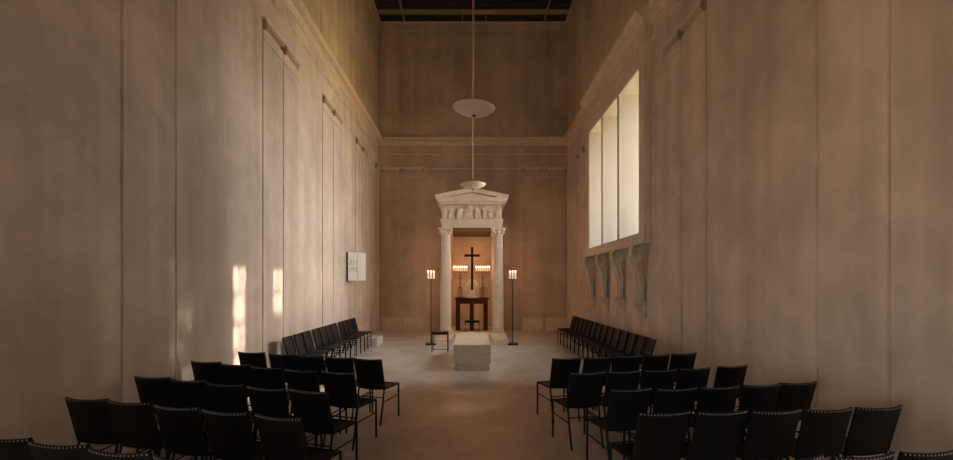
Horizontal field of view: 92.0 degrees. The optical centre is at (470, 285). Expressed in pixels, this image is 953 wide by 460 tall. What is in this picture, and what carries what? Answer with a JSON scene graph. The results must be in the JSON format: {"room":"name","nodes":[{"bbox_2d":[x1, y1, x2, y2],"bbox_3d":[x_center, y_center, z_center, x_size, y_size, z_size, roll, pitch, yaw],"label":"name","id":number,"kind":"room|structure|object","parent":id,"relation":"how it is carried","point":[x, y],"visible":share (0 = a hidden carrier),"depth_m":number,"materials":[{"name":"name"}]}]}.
{"room":"house of worship","nodes":[
{"label":"house of worship","id":0,"kind":"room"},
{"bbox_2d":[248,0,377,169],"bbox_3d":[-3.860,-4.213,7.300,0.600,11.925,21.000,0,0,0],"label":"wall","id":1,"kind":"structure","parent":0,"point":[342,11],"depth_m":12.79,"materials":[{"name":"paint"}]},
{"bbox_2d":[0,0,120,451],"bbox_3d":[-3.538,-1.435,3.876,0.045,6.130,1.492,0,0,0],"label":"wall panel","id":2,"kind":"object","parent":1,"relation":"attached to","point":[60,60],"depth_m":3.91,"materials":[{"name":"paint"}]},
{"bbox_2d":[121,0,174,452],"bbox_3d":[-3.505,-1.400,5.060,0.110,6.300,0.860,0,0,0],"label":"wall panel","id":3,"kind":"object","parent":1,"relation":"attached to","point":[147,26],"depth_m":4.97,"materials":[{"name":"paint"}]},
{"bbox_2d":[175,0,212,380],"bbox_3d":[-3.505,-1.400,5.884,0.110,6.300,0.822,0,0,0],"label":"wall panel","id":4,"kind":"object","parent":1,"relation":"attached to","point":[193,18],"depth_m":5.83,"materials":[{"name":"paint"}]},
{"bbox_2d":[213,0,261,364],"bbox_3d":[-3.538,-1.435,7.016,0.045,6.130,1.492,0,0,0],"label":"wall panel","id":5,"kind":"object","parent":1,"relation":"attached to","point":[237,26],"depth_m":6.94,"materials":[{"name":"paint"}]},
{"bbox_2d":[261,17,285,367],"bbox_3d":[-3.505,-1.400,8.200,0.110,6.300,0.860,0,0,0],"label":"wall panel","id":6,"kind":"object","parent":1,"relation":"attached to","point":[272,55],"depth_m":8.11,"materials":[{"name":"paint"}]},
{"bbox_2d":[280,43,301,354],"bbox_3d":[-3.505,-1.400,9.024,0.110,6.300,0.822,0,0,0],"label":"wall panel","id":7,"kind":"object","parent":1,"relation":"attached to","point":[291,80],"depth_m":8.97,"materials":[{"name":"paint"}]},
{"bbox_2d":[296,67,321,354],"bbox_3d":[-3.538,-1.435,10.156,0.045,6.130,1.492,0,0,0],"label":"wall panel","id":8,"kind":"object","parent":1,"relation":"attached to","point":[310,98],"depth_m":10.11,"materials":[{"name":"paint"}]},
{"bbox_2d":[270,0,378,154],"bbox_3d":[-3.538,-5.088,7.300,0.045,0.075,21.000,0,0,0],"label":"trim","id":9,"kind":"structure","parent":1,"relation":"attached to","point":[274,3],"depth_m":10.55,"materials":[{"name":"paint"}]},
{"bbox_2d":[321,0,330,48],"bbox_3d":[-3.533,-7.650,11.315,0.055,3.800,0.750,0,0,0],"label":"trim","id":10,"kind":"structure","parent":1,"relation":"attached to","point":[325,4],"depth_m":11.31,"materials":[{"name":"paint"}]},
{"bbox_2d":[321,94,334,358],"bbox_3d":[-3.505,-1.400,11.340,0.110,6.300,0.860,0,0,0],"label":"trim","id":11,"kind":"structure","parent":1,"relation":"attached to","point":[327,115],"depth_m":11.29,"materials":[{"name":"paint"}]},
{"bbox_2d":[283,0,382,145],"bbox_3d":[-3.460,-5.550,7.300,0.200,0.300,21.000,0,0,0],"label":"trim","id":12,"kind":"structure","parent":1,"relation":"attached to","point":[297,8],"depth_m":11.27,"materials":[{"name":"paint"}]},
{"bbox_2d":[331,108,343,351],"bbox_3d":[-3.505,-1.400,12.164,0.110,6.300,0.822,0,0,0],"label":"trim","id":13,"kind":"structure","parent":1,"relation":"attached to","point":[337,127],"depth_m":12.14,"materials":[{"name":"paint"}]},
{"bbox_2d":[340,122,354,320],"bbox_3d":[-3.538,-1.435,13.301,0.045,6.130,1.502,0,0,0],"label":"trim","id":14,"kind":"structure","parent":1,"relation":"attached to","point":[348,140],"depth_m":13.15,"materials":[{"name":"paint"}]},
{"bbox_2d":[347,252,365,280],"bbox_3d":[-3.306,-0.525,13.243,0.566,0.830,0.164,0,0,-42],"label":"hymn board","id":15,"kind":"object","parent":1,"relation":"attached to","point":[356,262],"visible":0.99,"depth_m":13.17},
{"bbox_2d":[354,0,360,98],"bbox_3d":[-3.533,-7.650,14.465,0.055,3.800,0.750,0,0,0],"label":"trim","id":16,"kind":"structure","parent":1,"relation":"attached to","point":[357,3],"depth_m":14.41,"materials":[{"name":"paint"}]},
{"bbox_2d":[355,137,363,341],"bbox_3d":[-3.505,-1.400,14.490,0.110,6.300,0.860,0,0,0],"label":"trim","id":17,"kind":"structure","parent":1,"relation":"attached to","point":[358,152],"depth_m":14.42,"materials":[{"name":"paint"}]},
{"bbox_2d":[361,146,368,337],"bbox_3d":[-3.505,-1.400,15.314,0.110,6.300,0.822,0,0,0],"label":"pilaster","id":18,"kind":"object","parent":1,"relation":"attached to","point":[365,324],"depth_m":15.38,"materials":[{"name":"paint"}]},
{"bbox_2d":[366,155,374,330],"bbox_3d":[-3.538,-1.435,16.331,0.045,6.130,1.262,0,0,0],"label":"pilaster","id":19,"kind":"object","parent":1,"relation":"attached to","point":[371,164],"depth_m":16.33,"materials":[{"name":"paint"}]},
{"bbox_2d":[375,162,380,332],"bbox_3d":[-3.505,-1.400,17.367,0.110,6.300,0.795,0,0,0],"label":"pilaster","id":20,"kind":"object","parent":1,"relation":"attached to","point":[377,319],"depth_m":17.19,"materials":[{"name":"paint"}]},
{"bbox_2d":[378,31,567,326],"bbox_3d":[0.430,-4.213,18.100,9.180,11.925,0.600,0,0,0],"label":"wall","id":21,"kind":"structure","parent":0,"point":[447,55],"depth_m":17.80,"materials":[{"name":"paint"}]},
{"bbox_2d":[381,167,401,330],"bbox_3d":[-3.045,-1.400,17.759,0.770,6.300,0.082,0,0,0],"label":"pilaster","id":22,"kind":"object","parent":21,"relation":"attached to","point":[391,320],"depth_m":17.78,"materials":[{"name":"paint"}]},
{"bbox_2d":[382,38,400,136],"bbox_3d":[-3.045,-7.650,17.773,0.710,3.800,0.055,0,0,0],"label":"trim","id":23,"kind":"structure","parent":21,"relation":"attached to","point":[391,46],"depth_m":17.78,"materials":[{"name":"paint"}]},
{"bbox_2d":[402,167,423,330],"bbox_3d":[-2.220,-1.400,17.759,0.820,6.300,0.082,0,0,0],"label":"pilaster","id":24,"kind":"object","parent":21,"relation":"attached to","point":[412,319],"depth_m":17.78,"materials":[{"name":"paint"}]},
{"bbox_2d":[403,38,422,136],"bbox_3d":[-2.220,-7.650,17.773,0.760,3.800,0.055,0,0,0],"label":"trim","id":25,"kind":"structure","parent":21,"relation":"attached to","point":[412,47],"depth_m":17.78,"materials":[{"name":"paint"}]},
{"bbox_2d":[379,21,566,30],"bbox_3d":[0.098,-10.000,17.740,7.315,0.300,0.120,0,0,0],"label":"trim","id":26,"kind":"structure","parent":21,"relation":"attached to","point":[384,25],"depth_m":17.76,"materials":[{"name":"paint"}]},
{"bbox_2d":[379,137,566,145],"bbox_3d":[0.098,-5.550,17.700,7.315,0.300,0.200,0,0,0],"label":"trim","id":27,"kind":"structure","parent":21,"relation":"attached to","point":[386,141],"depth_m":17.74,"materials":[{"name":"paint"}]},
{"bbox_2d":[522,167,542,330],"bbox_3d":[2.390,-1.400,17.759,0.800,6.300,0.082,0,0,0],"label":"pilaster","id":28,"kind":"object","parent":21,"relation":"attached to","point":[532,319],"depth_m":17.78,"materials":[{"name":"paint"}]},
{"bbox_2d":[523,38,541,136],"bbox_3d":[2.390,-7.650,17.773,0.740,3.800,0.055,0,0,0],"label":"trim","id":29,"kind":"structure","parent":21,"relation":"attached to","point":[532,47],"depth_m":17.78,"materials":[{"name":"paint"}]},
{"bbox_2d":[545,167,566,330],"bbox_3d":[3.290,-1.400,17.759,0.820,6.300,0.082,0,0,0],"label":"pilaster","id":30,"kind":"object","parent":21,"relation":"attached to","point":[555,319],"depth_m":17.78,"materials":[{"name":"paint"}]},
{"bbox_2d":[546,38,565,136],"bbox_3d":[3.290,-7.650,17.773,0.760,3.800,0.055,0,0,0],"label":"trim","id":31,"kind":"structure","parent":21,"relation":"attached to","point":[555,47],"depth_m":17.78,"materials":[{"name":"paint"}]},
{"bbox_2d":[374,0,571,21],"bbox_3d":[0.430,-10.242,7.300,9.180,0.265,22.200,0,0,0],"label":"ceiling","id":32,"kind":"structure","parent":0,"point":[388,10],"depth_m":16.95,"materials":[{"name":"paint"}]},
{"bbox_2d":[460,0,485,189],"bbox_3d":[0.060,-6.367,12.380,0.704,7.615,0.704,0,0,0],"label":"pendant lamp","id":33,"kind":"object","parent":32,"relation":"hanging from","point":[472,184],"visible":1,"depth_m":12.37,"materials":[{"name":"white metal"}]},
{"bbox_2d":[453,99,494,117],"bbox_3d":[0.059,-6.487,7.670,0.703,7.375,0.704,0,0,0],"label":"pendant lamp","id":34,"kind":"object","parent":32,"relation":"hanging from","point":[473,108],"visible":1,"depth_m":7.50,"materials":[{"name":"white glass"}]},
{"bbox_2d":[141,331,830,459],"bbox_3d":[0.448,1.900,7.300,9.215,0.300,22.200,0,0,0],"label":"floor","id":35,"kind":"structure","parent":0,"point":[446,413],"depth_m":6.48,"materials":[{"name":"stone"}]},
{"bbox_2d":[0,437,33,459],"bbox_3d":[-2.821,1.336,3.021,0.415,0.833,0.524,0,0,8],"label":"chair","id":36,"kind":"object","parent":35,"relation":"on","point":[10,449],"visible":0.99,"depth_m":2.78,"materials":[{"name":"black leather"}]},
{"bbox_2d":[28,440,90,459],"bbox_3d":[-2.381,1.336,2.911,0.415,0.833,0.524,0,0,8],"label":"chair","id":37,"kind":"object","parent":35,"relation":"on","point":[39,451],"visible":0.98,"depth_m":2.67,"materials":[{"name":"black leather"}]},
{"bbox_2d":[64,397,155,454],"bbox_3d":[-3.111,1.336,3.981,0.415,0.833,0.524,0,0,8],"label":"chair","id":38,"kind":"object","parent":35,"relation":"on","point":[92,422],"visible":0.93,"depth_m":3.79,"materials":[{"name":"black leather"}]},
{"bbox_2d":[88,447,153,459],"bbox_3d":[-1.925,1.336,2.788,0.415,0.833,0.524,0,0,10],"label":"chair","id":39,"kind":"object","parent":35,"relation":"on","point":[94,454],"visible":1,"depth_m":2.54,"materials":[{"name":"black leather"}]},
{"bbox_2d":[107,400,196,459],"bbox_3d":[-2.675,1.336,3.873,0.415,0.833,0.524,0,0,10],"label":"chair","id":40,"kind":"object","parent":35,"relation":"on","point":[135,424],"visible":0.93,"depth_m":3.69,"materials":[{"name":"black leather"}]},
{"bbox_2d":[134,376,203,458],"bbox_3d":[-3.191,1.336,4.871,0.415,0.833,0.524,0,0,8],"label":"chair","id":41,"kind":"object","parent":35,"relation":"on","point":[159,391],"visible":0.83,"depth_m":4.67,"materials":[{"name":"black leather"}]},
{"bbox_2d":[154,404,211,459],"bbox_3d":[-2.197,1.336,3.723,0.415,0.833,0.524,0,0,12],"label":"chair","id":42,"kind":"object","parent":35,"relation":"on","point":[182,429],"visible":0.97,"depth_m":3.54,"materials":[{"name":"black leather"}]},
{"bbox_2d":[170,378,212,459],"bbox_3d":[-2.725,1.336,4.723,0.415,0.833,0.524,0,0,10],"label":"chair","id":43,"kind":"object","parent":35,"relation":"on","point":[187,394],"visible":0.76,"depth_m":4.52,"materials":[{"name":"black leather"}]},
{"bbox_2d":[191,361,224,384],"bbox_3d":[-3.181,1.336,5.801,0.415,0.833,0.524,0,0,8],"label":"chair","id":44,"kind":"object","parent":35,"relation":"on","point":[211,372],"visible":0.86,"depth_m":5.59,"materials":[{"name":"black leather"}]},
{"bbox_2d":[206,382,258,459],"bbox_3d":[-2.257,1.336,4.533,0.415,0.833,0.524,0,0,12],"label":"chair","id":45,"kind":"object","parent":35,"relation":"on","point":[223,398],"visible":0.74,"depth_m":4.33,"materials":[{"name":"black leather"}]},
{"bbox_2d":[202,408,263,459],"bbox_3d":[-1.748,1.336,3.590,0.415,0.833,0.524,0,0,15],"label":"chair","id":46,"kind":"object","parent":35,"relation":"on","point":[230,435],"visible":0.98,"depth_m":3.40,"materials":[{"name":"black leather"}]},
{"bbox_2d":[220,363,254,428],"bbox_3d":[-2.715,1.336,5.613,0.415,0.833,0.524,0,0,10],"label":"chair","id":47,"kind":"object","parent":35,"relation":"on","point":[232,374],"visible":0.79,"depth_m":5.41,"materials":[{"name":"black leather"}]},
{"bbox_2d":[238,351,266,367],"bbox_3d":[-3.001,1.336,6.581,0.415,0.833,0.524,0,0,8],"label":"chair","id":48,"kind":"object","parent":35,"relation":"on","point":[256,359],"visible":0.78,"depth_m":6.36,"materials":[{"name":"black leather"}]},
{"bbox_2d":[251,366,292,437],"bbox_3d":[-2.257,1.336,5.413,0.415,0.833,0.524,0,0,12],"label":"chair","id":49,"kind":"object","parent":35,"relation":"on","point":[264,378],"visible":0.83,"depth_m":5.21,"materials":[{"name":"black leather"}]},
{"bbox_2d":[246,386,316,446],"bbox_3d":[-1.788,1.336,4.360,0.415,0.833,0.524,0,0,15],"label":"chair","id":50,"kind":"object","parent":35,"relation":"on","point":[265,402],"visible":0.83,"depth_m":4.16,"materials":[{"name":"black leather"}]},
{"bbox_2d":[268,353,297,405],"bbox_3d":[-2.500,1.336,6.413,0.415,0.833,0.524,0,0,10],"label":"chair","id":51,"kind":"object","parent":35,"relation":"on","point":[288,361],"visible":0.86,"depth_m":6.20,"materials":[{"name":"black leather"}]},
{"bbox_2d":[254,413,341,459],"bbox_3d":[-1.291,1.336,3.459,0.415,0.833,0.524,0,0,18],"label":"chair","id":52,"kind":"object","parent":35,"relation":"on","point":[281,438],"visible":1,"depth_m":3.27,"materials":[{"name":"black leather"}]},
{"bbox_2d":[293,333,325,369],"bbox_3d":[-3.074,1.336,8.760,0.524,0.833,0.415,0,0,0],"label":"chair","id":53,"kind":"object","parent":35,"relation":"on","point":[299,340],"visible":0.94,"depth_m":8.81,"materials":[{"name":"black leather"}]},
{"bbox_2d":[285,369,340,439],"bbox_3d":[-1.793,1.336,5.230,0.415,0.833,0.524,0,0,15],"label":"chair","id":54,"kind":"object","parent":35,"relation":"on","point":[307,381],"visible":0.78,"depth_m":5.02,"materials":[{"name":"black leather"}]},
{"bbox_2d":[302,330,332,370],"bbox_3d":[-3.074,1.336,9.190,0.524,0.833,0.415,0,0,0],"label":"chair","id":55,"kind":"object","parent":35,"relation":"on","point":[307,337],"visible":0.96,"depth_m":9.26,"materials":[{"name":"black leather"}]},
{"bbox_2d":[296,355,341,408],"bbox_3d":[-2.077,1.336,6.283,0.415,0.833,0.524,0,0,12],"label":"chair","id":56,"kind":"object","parent":35,"relation":"on","point":[304,363],"visible":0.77,"depth_m":6.07,"materials":[{"name":"black leather"}]},
{"bbox_2d":[288,388,357,459],"bbox_3d":[-1.361,1.336,4.249,0.415,0.833,0.524,0,0,18],"label":"chair","id":57,"kind":"object","parent":35,"relation":"on","point":[314,408],"visible":0.99,"depth_m":4.07,"materials":[{"name":"black leather"}]},
{"bbox_2d":[312,328,339,357],"bbox_3d":[-3.074,1.336,9.750,0.524,0.833,0.415,0,0,0],"label":"chair","id":58,"kind":"object","parent":35,"relation":"on","point":[316,333],"visible":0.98,"depth_m":9.77,"materials":[{"name":"black leather"}]},
{"bbox_2d":[319,326,345,361],"bbox_3d":[-3.074,1.336,10.180,0.524,0.833,0.415,0,0,0],"label":"chair","id":59,"kind":"object","parent":35,"relation":"on","point":[324,336],"visible":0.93,"depth_m":10.25,"materials":[{"name":"black leather"}]},
{"bbox_2d":[325,356,370,420],"bbox_3d":[-1.638,1.336,6.140,0.415,0.833,0.524,0,0,15],"label":"chair","id":60,"kind":"object","parent":35,"relation":"on","point":[336,365],"visible":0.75,"depth_m":5.92,"materials":[{"name":"black leather"}]},
{"bbox_2d":[321,370,376,450],"bbox_3d":[-1.351,1.336,5.119,0.415,0.833,0.524,0,0,18],"label":"chair","id":61,"kind":"object","parent":35,"relation":"on","point":[341,388],"visible":0.97,"depth_m":4.95,"materials":[{"name":"black leather"}]},
{"bbox_2d":[353,358,398,425],"bbox_3d":[-1.231,1.336,6.004,0.415,0.833,0.524,0,0,18],"label":"chair","id":62,"kind":"object","parent":35,"relation":"on","point":[369,372],"visible":0.99,"depth_m":5.83,"materials":[{"name":"black leather"}]},
{"bbox_2d":[435,189,508,344],"bbox_3d":[0.045,-0.712,15.580,2.400,4.924,4.360,0,0,0],"label":"aedicule","id":63,"kind":"object","parent":35,"relation":"on","point":[465,212],"visible":0.99,"depth_m":15.13,"materials":[{"name":"stone"}]},
{"bbox_2d":[455,297,488,330],"bbox_3d":[0.045,1.010,16.360,1.200,1.140,0.620,0,0,0],"label":"altar table","id":64,"kind":"object","parent":63,"relation":"on","point":[471,301],"visible":0.94,"depth_m":16.07,"materials":[{"name":"red wood"}]},
{"bbox_2d":[453,333,490,369],"bbox_3d":[0.030,1.488,10.700,0.780,0.525,2.440,0,0,0],"label":"stone bier","id":65,"kind":"object","parent":35,"relation":"on","point":[471,351],"visible":1,"depth_m":9.48,"materials":[{"name":"stone"}]},
{"bbox_2d":[537,357,580,423],"bbox_3d":[1.169,1.336,6.067,0.415,0.833,0.524,0,0,-15],"label":"chair","id":66,"kind":"object","parent":35,"relation":"on","point":[561,369],"visible":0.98,"depth_m":5.88,"materials":[{"name":"black leather"}]},
{"bbox_2d":[552,371,604,450],"bbox_3d":[1.198,1.336,5.106,0.415,0.833,0.524,0,0,-13],"label":"chair","id":67,"kind":"object","parent":35,"relation":"on","point":[584,389],"visible":0.99,"depth_m":4.93,"materials":[{"name":"black leather"}]},
{"bbox_2d":[567,356,611,421],"bbox_3d":[1.594,1.336,6.157,0.415,0.833,0.524,0,0,-15],"label":"chair","id":68,"kind":"object","parent":35,"relation":"on","point":[598,364],"visible":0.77,"depth_m":5.94,"materials":[{"name":"black leather"}]},
{"bbox_2d":[586,370,640,432],"bbox_3d":[1.610,1.336,5.176,0.415,0.833,0.524,0,0,-13],"label":"chair","id":69,"kind":"object","parent":35,"relation":"on","point":[614,380],"visible":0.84,"depth_m":4.97,"materials":[{"name":"black leather"}]},
{"bbox_2d":[599,330,628,356],"bbox_3d":[2.914,1.336,9.320,0.524,0.833,0.415,0,0,0],"label":"chair","id":70,"kind":"object","parent":35,"relation":"on","point":[621,344],"visible":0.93,"depth_m":9.36,"materials":[{"name":"black leather"}]},
{"bbox_2d":[595,355,641,410],"bbox_3d":[2.009,1.336,6.242,0.415,0.833,0.524,0,0,-15],"label":"chair","id":71,"kind":"object","parent":35,"relation":"on","point":[621,363],"visible":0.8,"depth_m":6.03,"materials":[{"name":"black leather"}]},
{"bbox_2d":[586,387,651,459],"bbox_3d":[1.392,1.336,4.325,0.415,0.833,0.524,0,0,-11],"label":"chair","id":72,"kind":"object","parent":35,"relation":"on","point":[624,406],"visible":0.96,"depth_m":4.14,"materials":[{"name":"black leather"}]},
{"bbox_2d":[605,332,636,371],"bbox_3d":[2.914,1.336,8.870,0.524,0.833,0.415,0,0,0],"label":"chair","id":73,"kind":"object","parent":35,"relation":"on","point":[631,338],"visible":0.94,"depth_m":8.90,"materials":[{"name":"black leather"}]},
{"bbox_2d":[612,334,645,369],"bbox_3d":[2.914,1.336,8.420,0.524,0.833,0.415,0,0,0],"label":"chair","id":74,"kind":"object","parent":35,"relation":"on","point":[640,340],"visible":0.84,"depth_m":8.49,"materials":[{"name":"black leather"}]},
{"bbox_2d":[620,368,676,432],"bbox_3d":[2.035,1.336,5.256,0.415,0.833,0.524,0,0,-13],"label":"chair","id":75,"kind":"object","parent":35,"relation":"on","point":[661,379],"visible":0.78,"depth_m":5.05,"materials":[{"name":"black leather"}]},
{"bbox_2d":[609,410,690,459],"bbox_3d":[1.384,1.336,3.572,0.415,0.833,0.524,0,0,-8],"label":"chair","id":76,"kind":"object","parent":35,"relation":"on","point":[657,436],"visible":1,"depth_m":3.39,"materials":[{"name":"black leather"}]},
{"bbox_2d":[639,354,669,388],"bbox_3d":[2.429,1.336,6.337,0.415,0.833,0.524,0,0,-15],"label":"chair","id":77,"kind":"object","parent":35,"relation":"on","point":[650,362],"visible":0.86,"depth_m":6.12,"materials":[{"name":"black leather"}]},
{"bbox_2d":[628,387,697,442],"bbox_3d":[1.819,1.336,4.355,0.415,0.833,0.524,0,0,-11],"label":"chair","id":78,"kind":"object","parent":35,"relation":"on","point":[667,401],"visible":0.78,"depth_m":4.15,"materials":[{"name":"black leather"}]},
{"bbox_2d":[649,352,696,412],"bbox_3d":[2.844,1.336,6.462,0.415,0.833,0.524,0,0,-15],"label":"chair","id":79,"kind":"object","parent":35,"relation":"on","point":[686,361],"visible":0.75,"depth_m":6.25,"materials":[{"name":"black leather"}]},
{"bbox_2d":[653,367,710,410],"bbox_3d":[2.465,1.336,5.365,0.415,0.833,0.524,0,0,-13],"label":"chair","id":80,"kind":"object","parent":35,"relation":"on","point":[686,378],"visible":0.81,"depth_m":5.15,"materials":[{"name":"black leather"}]},
{"bbox_2d":[686,385,739,440],"bbox_3d":[2.239,1.336,4.420,0.415,0.833,0.524,0,0,-11],"label":"chair","id":81,"kind":"object","parent":35,"relation":"on","point":[722,399],"visible":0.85,"depth_m":4.21,"materials":[{"name":"black leather"}]},
{"bbox_2d":[682,409,747,459],"bbox_3d":[1.817,1.336,3.592,0.415,0.833,0.524,0,0,-8],"label":"chair","id":82,"kind":"object","parent":35,"relation":"on","point":[716,436],"visible":0.98,"depth_m":3.40,"materials":[{"name":"black leather"}]},
{"bbox_2d":[689,365,747,434],"bbox_3d":[2.965,1.336,5.500,0.415,0.833,0.524,0,0,-13],"label":"chair","id":83,"kind":"object","parent":35,"relation":"on","point":[725,376],"visible":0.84,"depth_m":5.29,"materials":[{"name":"black leather"}]},
{"bbox_2d":[734,383,781,459],"bbox_3d":[2.684,1.336,4.510,0.415,0.833,0.524,0,0,-11],"label":"chair","id":84,"kind":"object","parent":35,"relation":"on","point":[764,398],"visible":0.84,"depth_m":4.30,"materials":[{"name":"black leather"}]},
{"bbox_2d":[737,408,801,459],"bbox_3d":[2.237,1.336,3.622,0.415,0.833,0.524,0,0,-8],"label":"chair","id":85,"kind":"object","parent":35,"relation":"on","point":[770,435],"visible":0.97,"depth_m":3.43,"materials":[{"name":"black leather"}]},
{"bbox_2d":[743,381,816,459],"bbox_3d":[3.094,1.336,4.605,0.415,0.833,0.524,0,0,-11],"label":"chair","id":86,"kind":"object","parent":35,"relation":"on","point":[792,396],"visible":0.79,"depth_m":4.40,"materials":[{"name":"black leather"}]},
{"bbox_2d":[790,407,853,459],"bbox_3d":[2.657,1.336,3.665,0.415,0.833,0.524,0,0,-8],"label":"chair","id":87,"kind":"object","parent":35,"relation":"on","point":[821,431],"visible":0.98,"depth_m":3.48,"materials":[{"name":"black leather"}]},
{"bbox_2d":[802,405,902,458],"bbox_3d":[3.082,1.336,3.722,0.415,0.833,0.524,0,0,-8],"label":"chair","id":88,"kind":"object","parent":35,"relation":"on","point":[871,431],"visible":0.94,"depth_m":3.53,"materials":[{"name":"black leather"}]},
{"bbox_2d":[830,451,895,459],"bbox_3d":[2.108,1.336,2.728,0.415,0.833,0.524,0,0,-10],"label":"chair","id":89,"kind":"object","parent":35,"relation":"on","point":[890,456],"visible":1,"depth_m":2.48,"materials":[{"name":"black leather"}]},
{"bbox_2d":[897,450,952,459],"bbox_3d":[2.538,1.336,2.793,0.415,0.833,0.524,0,0,-10],"label":"chair","id":90,"kind":"object","parent":35,"relation":"on","point":[947,455],"visible":1,"depth_m":2.54,"materials":[{"name":"black leather"}]},
{"bbox_2d":[568,0,702,355],"bbox_3d":[4.388,-4.213,7.300,1.265,11.925,21.000,0,0,0],"label":"wall","id":91,"kind":"structure","parent":0,"point":[611,13],"depth_m":12.16,"materials":[{"name":"paint"}]},
{"bbox_2d":[567,162,573,327],"bbox_3d":[3.732,-1.435,17.186,0.045,6.130,1.152,0,0,0],"label":"pilaster","id":92,"kind":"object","parent":91,"relation":"attached to","point":[570,167],"depth_m":17.24,"materials":[{"name":"paint"}]},
{"bbox_2d":[569,21,574,125],"bbox_3d":[3.728,-7.650,16.975,0.055,3.800,0.750,0,0,0],"label":"trim","id":93,"kind":"structure","parent":91,"relation":"attached to","point":[572,28],"depth_m":16.84,"materials":[{"name":"paint"}]},
{"bbox_2d":[563,107,585,145],"bbox_3d":[3.655,-5.550,16.060,0.200,0.300,3.480,0,0,0],"label":"trim","id":94,"kind":"structure","parent":91,"relation":"attached to","point":[580,118],"depth_m":15.99,"materials":[{"name":"paint"}]},
{"bbox_2d":[572,153,579,316],"bbox_3d":[3.700,-1.400,16.224,0.110,6.300,0.822,0,0,0],"label":"trim","id":95,"kind":"structure","parent":91,"relation":"attached to","point":[575,165],"depth_m":16.23,"materials":[{"name":"paint"}]},
{"bbox_2d":[577,146,584,318],"bbox_3d":[3.700,-1.400,15.400,0.110,6.300,0.860,0,0,0],"label":"trim","id":96,"kind":"structure","parent":91,"relation":"attached to","point":[581,160],"depth_m":15.35,"materials":[{"name":"paint"}]},
{"bbox_2d":[585,146,591,320],"bbox_3d":[3.732,-1.435,14.601,0.045,6.130,0.722,0,0,0],"label":"trim","id":97,"kind":"structure","parent":91,"relation":"attached to","point":[588,306],"depth_m":14.71,"materials":[{"name":"paint"}]},
{"bbox_2d":[582,257,594,308],"bbox_3d":[3.589,-0.083,13.950,0.332,1.566,0.240,0,0,0],"label":"console","id":98,"kind":"object","parent":91,"relation":"attached to","point":[587,262],"visible":0.99,"depth_m":13.88,"materials":[{"name":"stone"}]},
{"bbox_2d":[590,0,597,82],"bbox_3d":[3.728,-7.650,13.975,0.055,3.800,0.750,0,0,0],"label":"trim","id":99,"kind":"structure","parent":91,"relation":"attached to","point":[593,3],"depth_m":13.97,"materials":[{"name":"paint"}]},
{"bbox_2d":[595,253,608,310],"bbox_3d":[3.589,-0.083,12.580,0.332,1.566,0.240,0,0,0],"label":"console","id":100,"kind":"object","parent":91,"relation":"attached to","point":[601,259],"visible":1,"depth_m":12.51,"materials":[{"name":"stone"}]},
{"bbox_2d":[579,4,652,256],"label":"window","id":101,"kind":"structure","parent":91,"relation":"in","point":[616,102],"depth_m":11.15,"materials":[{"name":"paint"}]},
{"bbox_2d":[609,250,624,313],"bbox_3d":[3.589,-0.083,11.250,0.332,1.566,0.240,0,0,0],"label":"console","id":102,"kind":"object","parent":91,"relation":"attached to","point":[616,256],"visible":0.99,"depth_m":11.18,"materials":[{"name":"stone"}]},
{"bbox_2d":[628,245,645,317],"bbox_3d":[3.589,-0.083,9.900,0.332,1.566,0.240,0,0,0],"label":"console","id":103,"kind":"object","parent":91,"relation":"attached to","point":[636,252],"visible":1,"depth_m":9.83,"materials":[{"name":"stone"}]},
{"bbox_2d":[644,0,668,21],"bbox_3d":[3.655,-5.550,3.115,0.200,0.300,12.630,0,0,0],"label":"trim","id":104,"kind":"structure","parent":91,"relation":"attached to","point":[653,8],"depth_m":9.16,"materials":[{"name":"paint"}]},
{"bbox_2d":[651,54,664,354],"bbox_3d":[3.732,-1.435,9.171,0.045,6.130,0.602,0,0,0],"label":"trim","id":105,"kind":"structure","parent":91,"relation":"attached to","point":[656,68],"depth_m":9.13,"materials":[{"name":"paint"}]},
{"bbox_2d":[660,27,683,382],"bbox_3d":[3.700,-1.400,8.484,0.110,6.300,0.822,0,0,0],"label":"pilaster","id":106,"kind":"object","parent":91,"relation":"attached to","point":[672,61],"depth_m":8.44,"materials":[{"name":"paint"}]},
{"bbox_2d":[679,0,706,368],"bbox_3d":[3.700,-1.400,7.660,0.110,6.300,0.860,0,0,0],"label":"pilaster","id":107,"kind":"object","parent":91,"relation":"attached to","point":[694,40],"depth_m":7.58,"materials":[{"name":"paint"}]},
{"bbox_2d":[707,0,768,402],"bbox_3d":[3.732,-1.435,6.466,0.045,6.130,1.512,0,0,0],"label":"pilaster","id":108,"kind":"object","parent":91,"relation":"attached to","point":[737,30],"depth_m":6.39,"materials":[{"name":"paint"}]},
{"bbox_2d":[769,0,817,437],"bbox_3d":[3.700,-1.400,5.324,0.110,6.300,0.822,0,0,0],"label":"pilaster","id":109,"kind":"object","parent":91,"relation":"attached to","point":[793,24],"depth_m":5.28,"materials":[{"name":"paint"}]},
{"bbox_2d":[813,0,890,456],"bbox_3d":[3.700,-1.400,4.500,0.110,6.300,0.860,0,0,0],"label":"pilaster","id":110,"kind":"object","parent":91,"relation":"attached to","point":[854,36],"depth_m":4.46,"materials":[{"name":"paint"}]},
{"bbox_2d":[891,0,952,459],"bbox_3d":[3.732,-1.435,3.306,0.045,6.130,1.512,0,0,0],"label":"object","id":111,"kind":"structure","parent":91,"relation":"attached to","point":[921,30],"depth_m":3.78,"materials":[{"name":"paint"}]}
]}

